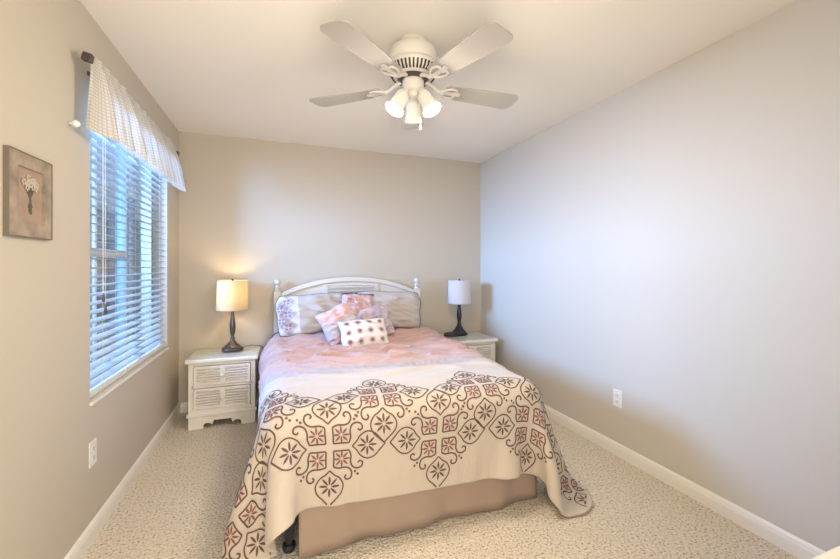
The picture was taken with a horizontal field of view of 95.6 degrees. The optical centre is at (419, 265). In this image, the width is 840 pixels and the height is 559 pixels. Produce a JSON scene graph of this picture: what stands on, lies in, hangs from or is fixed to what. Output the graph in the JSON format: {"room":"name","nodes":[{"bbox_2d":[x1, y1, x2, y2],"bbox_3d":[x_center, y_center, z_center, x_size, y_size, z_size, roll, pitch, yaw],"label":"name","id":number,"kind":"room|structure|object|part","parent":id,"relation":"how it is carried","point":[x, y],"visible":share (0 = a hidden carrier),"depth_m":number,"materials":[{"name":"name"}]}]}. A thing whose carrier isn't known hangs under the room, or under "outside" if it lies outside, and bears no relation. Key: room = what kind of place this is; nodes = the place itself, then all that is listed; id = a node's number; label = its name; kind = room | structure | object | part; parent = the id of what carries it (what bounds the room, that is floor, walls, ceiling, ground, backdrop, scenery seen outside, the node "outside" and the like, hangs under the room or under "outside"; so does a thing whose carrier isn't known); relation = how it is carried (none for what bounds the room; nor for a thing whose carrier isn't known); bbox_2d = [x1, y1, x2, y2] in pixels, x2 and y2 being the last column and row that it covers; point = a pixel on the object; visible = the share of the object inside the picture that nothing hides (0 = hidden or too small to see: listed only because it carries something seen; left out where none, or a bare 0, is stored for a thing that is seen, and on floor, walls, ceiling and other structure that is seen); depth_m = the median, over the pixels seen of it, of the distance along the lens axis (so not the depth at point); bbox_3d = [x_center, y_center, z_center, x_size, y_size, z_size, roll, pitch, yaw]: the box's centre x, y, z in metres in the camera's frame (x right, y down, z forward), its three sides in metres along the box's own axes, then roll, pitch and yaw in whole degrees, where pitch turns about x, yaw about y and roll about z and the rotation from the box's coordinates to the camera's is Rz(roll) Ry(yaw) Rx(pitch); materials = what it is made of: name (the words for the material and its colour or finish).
{"room":"bedroom","nodes":[
{"label":"bedroom","id":0,"kind":"room"},
{"bbox_2d":[0,0,178,558],"bbox_3d":[-1.236,0.055,0.751,0.150,2.440,5.382,0,0,-20],"label":"wall","id":1,"kind":"structure","parent":0,"point":[50,494],"depth_m":1.53,"materials":[{"name":"beige paint"}]},
{"bbox_2d":[3,145,52,239],"bbox_3d":[-1.360,-0.241,1.329,0.014,0.288,0.252,0,0,-20],"label":"framed picture","id":2,"kind":"object","parent":1,"relation":"attached to","point":[27,179],"visible":1,"depth_m":1.31,"materials":[{"name":"beige paper"}]},
{"bbox_2d":[69,120,80,127],"bbox_3d":[-1.445,-0.595,1.597,0.036,0.032,0.029,0,0,9],"label":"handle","id":3,"kind":"object","parent":1,"relation":"attached to","point":[75,123],"visible":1,"depth_m":1.59,"materials":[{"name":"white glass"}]},
{"bbox_2d":[89,438,96,468],"bbox_3d":[-1.529,0.875,1.782,0.009,0.116,0.072,0,0,-20],"label":"wall outlet","id":4,"kind":"object","parent":1,"relation":"attached to","point":[93,444],"visible":1,"depth_m":1.77,"materials":[{"name":"white plastic"}]},
{"bbox_2d":[90,131,152,380],"bbox_3d":[-1.864,-0.095,2.320,0.060,1.460,1.280,0,0,-20],"label":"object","id":5,"kind":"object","parent":1,"relation":"in","point":[94,228],"depth_m":2.40,"materials":[{"name":"white plastic"}]},
{"bbox_3d":[-1.777,-0.072,2.094,0.048,0.045,0.705,0,0,-20],"label":"meeting rail","id":6,"kind":"part","parent":5,"relation":"part of","materials":[{"name":"beige"}]},
{"bbox_2d":[90,130,164,397],"bbox_3d":[-1.774,-0.096,2.353,0.074,1.438,1.256,0,0,-20],"label":"window blind","id":7,"kind":"object","parent":5,"relation":"attached to","point":[105,379],"visible":0.61,"depth_m":2.18,"materials":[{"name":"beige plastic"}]},
{"bbox_3d":[-1.574,-0.310,1.893,0.004,0.910,0.002,0,0,-20],"label":"pull cord","id":8,"kind":"part","parent":7,"relation":"part of","materials":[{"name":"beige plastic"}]},
{"bbox_3d":[-1.583,-0.280,1.917,0.004,0.970,0.002,0,0,-20],"label":"pull cord","id":9,"kind":"part","parent":7,"relation":"part of","materials":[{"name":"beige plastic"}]},
{"bbox_3d":[-1.781,0.611,2.350,0.052,0.024,1.256,0,0,-20],"label":"rail","id":10,"kind":"part","parent":7,"relation":"part of","materials":[{"name":"beige plastic"}]},
{"bbox_2d":[64,403,179,558],"bbox_3d":[-1.400,1.232,1.437,0.014,0.085,3.982,0,0,-20],"label":"baseboard","id":11,"kind":"structure","parent":1,"relation":"attached to","point":[90,533],"depth_m":2.02,"materials":[{"name":"white paint"}]},
{"bbox_2d":[90,347,168,405],"bbox_3d":[-1.788,0.641,2.348,0.112,0.016,1.288,0,0,-20],"label":"window sill","id":12,"kind":"structure","parent":1,"relation":"attached to","point":[93,400],"depth_m":2.15,"materials":[{"name":"white paint"}]},
{"bbox_2d":[81,51,179,155],"bbox_3d":[-1.691,-0.890,2.318,0.074,0.041,1.512,0,0,-20],"label":"curtain rod","id":13,"kind":"object","parent":1,"relation":"attached to","point":[87,57],"visible":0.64,"depth_m":1.62,"materials":[{"name":"brown metal"}]},
{"bbox_2d":[86,55,185,191],"bbox_3d":[-1.614,-0.748,2.308,0.130,0.341,1.396,0,0,-20],"label":"valance","id":14,"kind":"object","parent":13,"relation":"hanging from","point":[112,113],"visible":1,"depth_m":1.91,"materials":[{"name":"white fabric"}]},
{"bbox_2d":[179,132,479,402],"bbox_3d":[-0.729,0.055,3.883,3.258,2.440,0.150,0,0,-20],"label":"wall","id":15,"kind":"structure","parent":0,"point":[259,212],"depth_m":3.67,"materials":[{"name":"beige paint"}]},
{"bbox_2d":[180,395,259,412],"bbox_3d":[-0.701,1.232,3.806,2.930,0.085,0.014,0,0,-20],"label":"baseboard","id":16,"kind":"structure","parent":15,"relation":"attached to","point":[183,406],"depth_m":3.31,"materials":[{"name":"white paint"}]},
{"bbox_2d":[80,0,796,162],"bbox_3d":[0.198,-1.225,1.357,3.258,0.120,5.532,0,0,-20],"label":"ceiling","id":17,"kind":"structure","parent":0,"point":[248,69],"depth_m":2.11,"materials":[{"name":"white paint"}]},
{"bbox_2d":[309,20,518,130],"bbox_3d":[0.015,-0.926,1.996,1.116,0.476,1.189,0,0,-20],"label":"ceiling fan","id":18,"kind":"object","parent":17,"relation":"hanging from","point":[413,63],"visible":1,"depth_m":1.87,"materials":[{"name":"beige"}]},
{"bbox_3d":[-0.403,-0.930,2.111,0.432,0.022,0.152,0,0,20],"label":"blade","id":19,"kind":"part","parent":18,"relation":"part of","materials":[{"name":"grey wood"}]},
{"bbox_3d":[-0.236,-0.930,1.642,0.152,0.022,0.432,0,0,31],"label":"blade","id":20,"kind":"part","parent":18,"relation":"part of","materials":[{"name":"grey wood"}]},
{"bbox_3d":[-0.113,-0.829,1.927,0.124,0.134,0.102,0,0,-20],"label":"lamp shade","id":21,"kind":"part","parent":18,"relation":"part of","materials":[{"name":"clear glass"}]},
{"bbox_3d":[-0.045,-0.930,2.369,0.152,0.022,0.432,0,0,-1],"label":"blade","id":22,"kind":"part","parent":18,"relation":"part of","materials":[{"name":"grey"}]},
{"bbox_3d":[-0.032,-0.829,2.072,0.100,0.134,0.123,0,0,-20],"label":"lamp shade","id":23,"kind":"part","parent":18,"relation":"part of","materials":[{"name":"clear glass"}]},
{"bbox_3d":[0.049,-0.829,1.932,0.113,0.134,0.117,0,0,-20],"label":"lamp shade","id":24,"kind":"part","parent":18,"relation":"part of","materials":[{"name":"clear glass"}]},
{"bbox_3d":[0.203,-0.930,1.668,0.152,0.022,0.432,0,0,-38],"label":"blade","id":25,"kind":"part","parent":18,"relation":"part of","materials":[{"name":"grey wood"}]},
{"bbox_3d":[0.334,-0.930,2.106,0.432,0.022,0.152,0,0,-19],"label":"blade","id":26,"kind":"part","parent":18,"relation":"part of","materials":[{"name":"grey wood"}]},
{"bbox_2d":[82,404,797,558],"bbox_3d":[0.198,1.335,1.357,3.258,0.120,5.532,0,0,-20],"label":"floor","id":27,"kind":"structure","parent":0,"point":[179,505],"depth_m":1.91,"materials":[{"name":"carpet"}]},
{"bbox_2d":[184,346,259,430],"bbox_3d":[-1.632,0.999,3.201,0.520,0.552,0.450,0,0,-20],"label":"nightstand","id":28,"kind":"object","parent":27,"relation":"on","point":[221,385],"visible":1,"depth_m":3.03,"materials":[{"name":"cream white paint"},{"name":"wood"}]},
{"bbox_3d":[-1.637,1.165,3.212,0.500,0.024,0.417,0,0,-20],"label":"moulding","id":29,"kind":"part","parent":28,"relation":"part of","materials":[{"name":"beige paint"}]},
{"bbox_3d":[-1.632,0.861,3.199,0.400,0.148,0.385,0,0,-20],"label":"drawer","id":30,"kind":"part","parent":28,"relation":"part of","materials":[{"name":"beige paint"}]},
{"bbox_3d":[-1.632,1.038,3.199,0.400,0.155,0.385,0,0,-20],"label":"drawer","id":31,"kind":"part","parent":28,"relation":"part of","materials":[{"name":"beige paint"}]},
{"bbox_2d":[216,279,263,351],"bbox_3d":[-1.553,0.517,3.284,0.374,0.812,0.256,0,0,-8],"label":"table lamp","id":32,"kind":"object","parent":28,"relation":"on","point":[231,295],"visible":0.98,"depth_m":3.19,"materials":[{"name":"beige fabric"}]},
{"bbox_3d":[-1.611,0.252,3.276,0.252,0.252,0.252,0,0,-20],"label":"lamp shade","id":33,"kind":"part","parent":32,"relation":"part of","materials":[{"name":"fabric"}]},
{"bbox_3d":[-1.611,0.497,3.276,0.048,0.264,0.048,0,0,-20],"label":"stem","id":34,"kind":"part","parent":32,"relation":"part of","materials":[{"name":"grey metal"}]},
{"bbox_2d":[274,277,419,553],"bbox_3d":[-0.341,0.693,2.839,1.428,1.165,2.009,0,0,-20],"label":"bed","id":35,"kind":"object","parent":27,"relation":"on","point":[340,284],"visible":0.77,"depth_m":3.67,"materials":[{"name":"beige paint"}]},
{"bbox_3d":[-1.317,0.757,3.517,0.062,1.035,0.062,0,0,-20],"label":"post","id":36,"kind":"part","parent":35,"relation":"part of","materials":[{"name":"beige paint"}]},
{"bbox_3d":[-0.588,1.192,1.710,0.060,0.164,0.060,0,0,-20],"label":"leg","id":37,"kind":"part","parent":35,"relation":"part of","materials":[{"name":"grey metal"}]},
{"bbox_3d":[-0.677,0.562,3.755,1.302,0.825,0.022,0,0,-20],"label":"headboard panel","id":38,"kind":"part","parent":35,"relation":"part of","materials":[{"name":"beige paint"}]},
{"bbox_3d":[-0.675,0.201,3.749,1.302,0.182,0.054,0,0,-20],"label":"arched rail","id":39,"kind":"part","parent":35,"relation":"part of","materials":[{"name":"beige paint"}]},
{"bbox_3d":[-0.672,0.395,3.740,0.540,0.440,0.012,0,0,-20],"label":"louvre frame","id":40,"kind":"part","parent":35,"relation":"part of","materials":[{"name":"beige paint"}]},
{"bbox_2d":[275,473,536,558],"bbox_3d":[-0.302,1.087,2.739,1.398,0.364,1.930,0,0,-20],"label":"bed skirt","id":41,"kind":"object","parent":35,"relation":"hanging from","point":[321,529],"visible":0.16,"depth_m":1.81,"materials":[{"name":"beige fabric"}]},
{"bbox_3d":[-0.036,0.757,3.987,0.062,1.035,0.062,0,0,-20],"label":"post","id":42,"kind":"part","parent":35,"relation":"part of","materials":[{"name":"beige paint"}]},
{"bbox_2d":[440,332,497,360],"bbox_3d":[0.471,0.999,3.927,0.520,0.552,0.450,0,0,-20],"label":"nightstand","id":43,"kind":"object","parent":27,"relation":"on","point":[483,343],"visible":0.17,"depth_m":3.81,"materials":[{"name":"beige paint"}]},
{"bbox_2d":[444,332,454,336],"bbox_3d":[0.303,0.702,3.919,0.124,0.040,0.068,0,0,-8],"label":"case","id":44,"kind":"object","parent":43,"relation":"on","point":[448,334],"visible":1,"depth_m":3.89,"materials":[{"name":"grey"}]},
{"bbox_2d":[448,279,470,335],"bbox_3d":[0.413,0.429,4.008,0.248,0.586,0.248,0,0,-28],"label":"table lamp","id":45,"kind":"object","parent":43,"relation":"on","point":[459,291],"visible":1,"depth_m":3.92,"materials":[{"name":"white fabric"}]},
{"bbox_3d":[0.413,0.500,4.008,0.056,0.238,0.056,0,0,-28],"label":"stem","id":46,"kind":"part","parent":45,"relation":"part of","materials":[{"name":"black paint"}]},
{"bbox_3d":[0.413,0.273,4.008,0.244,0.244,0.244,0,0,-28],"label":"lamp shade","id":47,"kind":"part","parent":45,"relation":"part of","materials":[{"name":"white fabric"}]},
{"bbox_3d":[0.472,0.861,3.925,0.400,0.148,0.385,0,0,-20],"label":"drawer","id":48,"kind":"part","parent":43,"relation":"part of","materials":[{"name":"beige paint"}]},
{"bbox_2d":[811,546,839,558],"bbox_3d":[1.273,0.875,0.595,1.390,0.800,0.539,0,0,-20],"label":"dresser","id":49,"kind":"object","parent":27,"relation":"on","point":[834,553],"visible":1,"depth_m":0.63,"materials":[{"name":"beige paint"}]},
{"bbox_2d":[480,0,839,551],"bbox_3d":[1.682,0.055,1.822,0.150,2.440,5.382,0,0,-20],"label":"wall","id":50,"kind":"structure","parent":0,"point":[671,243],"depth_m":2.05,"materials":[{"name":"beige paint"}]},
{"bbox_2d":[613,388,621,407],"bbox_3d":[1.327,0.890,2.559,0.009,0.116,0.072,0,0,-20],"label":"wall outlet","id":51,"kind":"object","parent":50,"relation":"attached to","point":[617,394],"visible":1,"depth_m":2.56,"materials":[{"name":"white plastic"}]},
{"bbox_2d":[544,404,824,558],"bbox_3d":[1.364,1.232,2.451,0.014,0.085,3.982,0,0,-20],"label":"baseboard","id":52,"kind":"structure","parent":50,"relation":"attached to","point":[786,541],"depth_m":2.04,"materials":[{"name":"white paint"}]},
{"bbox_3d":[-0.324,0.782,2.792,1.335,0.214,1.935,0,0,-20],"label":"mattress","id":53,"kind":"object","parent":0,"visible":0},
{"bbox_2d":[221,325,592,558],"bbox_3d":[-0.248,0.917,2.681,1.839,0.697,2.134,0,0,-20],"label":"comforter","id":54,"kind":"object","parent":53,"relation":"on","point":[422,409],"visible":0.97,"depth_m":1.88,"materials":[{"name":"fabric"}]},
{"bbox_2d":[275,293,347,336],"bbox_3d":[-0.939,0.433,3.419,0.670,0.366,0.248,0,0,-25],"label":"pillow sham","id":55,"kind":"object","parent":54,"relation":"on","point":[296,315],"visible":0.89,"depth_m":3.31,"materials":[{"name":"white fabric"}]},
{"bbox_2d":[315,301,358,344],"bbox_3d":[-0.654,0.472,3.105,0.370,0.355,0.209,0,0,-28],"label":"throw pillow","id":56,"kind":"object","parent":54,"relation":"on","point":[329,320],"visible":0.75,"depth_m":3.06,"materials":[{"name":"pink fabric"}]},
{"bbox_2d":[342,292,373,315],"bbox_3d":[-0.546,0.378,3.365,0.312,0.288,0.182,0,0,-20],"label":"throw pillow","id":57,"kind":"object","parent":54,"relation":"on","point":[357,302],"visible":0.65,"depth_m":3.35,"materials":[{"name":"pink fabric"}]},
{"bbox_3d":[-0.552,0.254,3.410,0.294,0.030,0.018,5,-24,-20],"label":"flower trim","id":58,"kind":"part","parent":57,"relation":"part of","materials":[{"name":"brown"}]},
{"bbox_2d":[338,318,388,347],"bbox_3d":[-0.443,0.539,3.018,0.381,0.224,0.194,0,0,-22],"label":"throw pillow","id":59,"kind":"object","parent":54,"relation":"on","point":[354,333],"visible":0.94,"depth_m":2.97,"materials":[{"name":"beige fabric"}]},
{"bbox_2d":[357,304,394,334],"bbox_3d":[-0.390,0.487,3.286,0.301,0.302,0.226,0,0,-24],"label":"throw pillow","id":60,"kind":"object","parent":54,"relation":"on","point":[377,311],"visible":0.59,"depth_m":3.28,"materials":[{"name":"pink fabric"}]},
{"bbox_2d":[356,291,420,328],"bbox_3d":[-0.296,0.422,3.650,0.664,0.363,0.247,0,0,-23],"label":"pillow sham","id":61,"kind":"object","parent":54,"relation":"on","point":[403,307],"visible":0.52,"depth_m":3.62,"materials":[{"name":"grey fabric"}]}
]}

